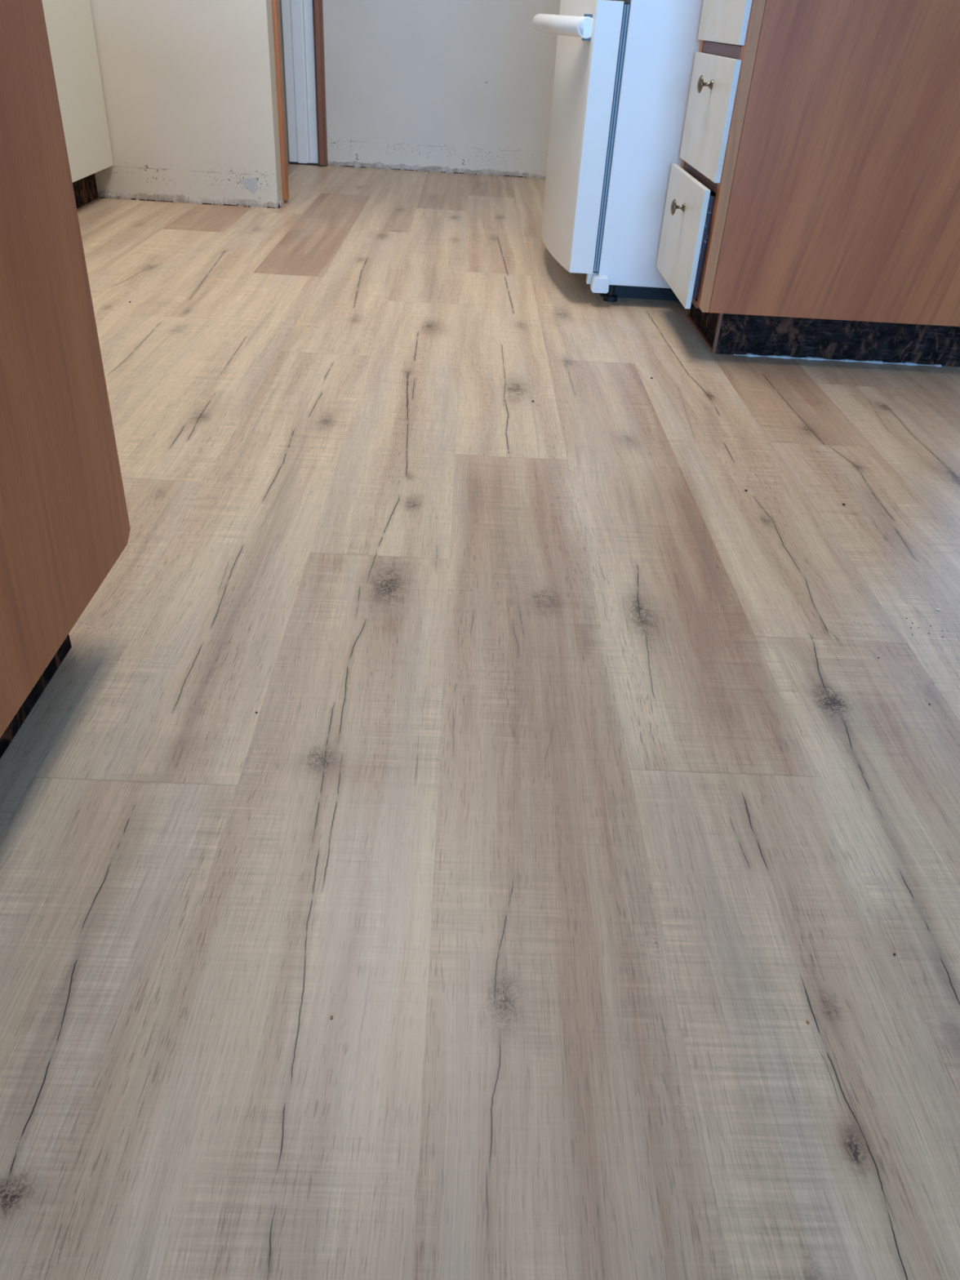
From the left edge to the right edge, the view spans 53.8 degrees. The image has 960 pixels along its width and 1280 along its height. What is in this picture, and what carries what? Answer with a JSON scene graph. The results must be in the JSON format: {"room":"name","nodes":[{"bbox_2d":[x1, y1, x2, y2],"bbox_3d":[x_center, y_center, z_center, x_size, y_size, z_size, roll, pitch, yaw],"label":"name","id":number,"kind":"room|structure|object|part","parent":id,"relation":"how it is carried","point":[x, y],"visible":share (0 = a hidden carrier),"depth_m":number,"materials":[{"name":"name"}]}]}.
{"room":"kitchen","nodes":[
{"label":"kitchen","id":0,"kind":"room"},
{"bbox_2d":[89,0,289,208],"bbox_3d":[-1.651,-2.848,2.996,2.080,2.420,1.249,3,34,-2],"label":"wall","id":1,"kind":"structure","parent":0,"point":[189,86],"depth_m":3.00,"materials":[{"name":"beige paint"}]},
{"bbox_2d":[99,190,277,208],"bbox_3d":[-0.972,-1.473,3.159,0.588,0.027,0.012,3,34,-2],"label":"trim","id":2,"kind":"structure","parent":1,"relation":"attached to","point":[183,198],"depth_m":3.16,"materials":[{"name":"paint"}]},
{"bbox_2d":[271,0,288,200],"bbox_3d":[-0.619,-2.390,2.700,0.022,2.082,0.054,3,34,-2],"label":"trim","id":3,"kind":"structure","parent":1,"relation":"attached to","point":[275,4],"depth_m":3.09,"materials":[{"name":"brown wood"}]},
{"bbox_2d":[278,200,284,208],"bbox_3d":[-0.674,-1.484,3.214,0.008,0.018,0.093,3,34,-2],"label":"trim","id":4,"kind":"structure","parent":1,"relation":"attached to","point":[281,203],"depth_m":3.21,"materials":[{"name":"paint"}]},
{"bbox_2d":[322,0,560,176],"bbox_3d":[1.393,-2.990,3.508,4.060,2.420,0.122,3,34,-2],"label":"wall","id":5,"kind":"structure","parent":0,"point":[468,84],"depth_m":3.90,"materials":[{"name":"beige paint"}]},
{"bbox_2d":[281,0,319,165],"bbox_3d":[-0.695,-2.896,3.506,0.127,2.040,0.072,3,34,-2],"label":"door","id":6,"kind":"structure","parent":5,"relation":"in","point":[297,15],"depth_m":3.87,"materials":[{"name":"white paint"}]},
{"bbox_2d":[312,0,328,165],"bbox_3d":[-0.614,-2.896,3.464,0.034,2.085,0.050,3,34,-2],"label":"trim","id":7,"kind":"structure","parent":5,"relation":"attached to","point":[317,8],"depth_m":3.85,"materials":[{"name":"brown wood"}]},
{"bbox_2d":[328,160,546,178],"bbox_3d":[0.029,-2.016,4.075,1.362,0.027,0.014,3,34,-2],"label":"trim","id":8,"kind":"structure","parent":5,"relation":"attached to","point":[354,164],"depth_m":4.07,"materials":[{"name":"paint"}]},
{"bbox_2d":[0,161,959,1279],"bbox_3d":[0.323,0.711,0.030,6.120,0.001,9.860,3,34,-2],"label":"floor","id":9,"kind":"structure","parent":0,"point":[579,771],"depth_m":0.85,"materials":[{"name":"laminate"}]},
{"bbox_2d":[0,0,130,758],"bbox_3d":[-0.655,0.291,-0.211,0.605,0.860,2.529,3,34,-2],"label":"base cabinet","id":10,"kind":"object","parent":9,"relation":"on","point":[64,524],"visible":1,"depth_m":0.78,"materials":[{"name":"brown wood"}]},
{"bbox_2d":[41,0,113,208],"bbox_3d":[-1.470,-1.373,2.210,0.632,0.858,1.687,3,34,-2],"label":"base cabinet","id":11,"kind":"object","parent":9,"relation":"on","point":[68,23],"visible":0.39,"depth_m":2.81,"materials":[{"name":"white wood"}]},
{"bbox_2d":[532,0,703,302],"bbox_3d":[0.590,-1.770,2.175,0.881,1.780,0.820,3,34,-2],"label":"refrigerator","id":12,"kind":"object","parent":9,"relation":"on","point":[624,68],"visible":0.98,"depth_m":2.16,"materials":[{"name":"white metal"}]},
{"bbox_3d":[0.189,-1.524,2.341,0.113,0.038,0.765,3,34,-2],"label":"handle","id":13,"kind":"part","parent":12,"relation":"part of","materials":[{"name":"white plastic"}]},
{"bbox_3d":[0.238,-1.339,2.473,0.100,0.549,0.800,3,34,-2],"label":"door","id":14,"kind":"part","parent":12,"relation":"part of","materials":[{"name":"white metal"}]},
{"bbox_2d":[656,0,959,366],"bbox_3d":[0.754,-1.046,1.935,0.689,0.860,0.409,3,34,-2],"label":"base cabinet","id":15,"kind":"object","parent":9,"relation":"on","point":[812,209],"visible":1,"depth_m":1.83,"materials":[{"name":"brown wood"}]},
{"bbox_3d":[0.415,-0.909,1.988,0.029,0.032,0.032,3,34,-2],"label":"knob","id":16,"kind":"part","parent":15,"relation":"part of","materials":[{"name":"gold metal"}]},
{"bbox_3d":[0.432,-0.877,2.039,0.011,0.223,0.378,3,34,-2],"label":"drawer","id":17,"kind":"part","parent":15,"relation":"part of","materials":[{"name":"beige laminate"}]},
{"bbox_3d":[0.459,-0.789,2.106,0.020,0.012,0.347,3,34,-2],"label":"rail","id":18,"kind":"part","parent":15,"relation":"part of","materials":[{"name":"brown wood"}]},
{"bbox_3d":[0.471,-0.977,1.982,0.020,0.028,0.347,3,34,-2],"label":"rail","id":19,"kind":"part","parent":15,"relation":"part of","materials":[{"name":"brown wood"}]},
{"bbox_3d":[0.443,-1.095,1.865,0.029,0.032,0.032,3,34,-2],"label":"knob","id":20,"kind":"part","parent":15,"relation":"part of","materials":[{"name":"gold metal"}]},
{"bbox_3d":[0.460,-1.064,1.915,0.011,0.202,0.378,3,34,-2],"label":"drawer","id":21,"kind":"part","parent":15,"relation":"part of","materials":[{"name":"beige laminate"}]},
{"bbox_3d":[0.483,-1.156,1.862,0.020,0.028,0.347,3,34,-2],"label":"rail","id":22,"kind":"part","parent":15,"relation":"part of","materials":[{"name":"brown wood"}]},
{"bbox_3d":[0.471,-1.243,1.796,0.011,0.184,0.378,3,34,-2],"label":"drawer","id":23,"kind":"part","parent":15,"relation":"part of","materials":[{"name":"beige laminate"}]}
]}

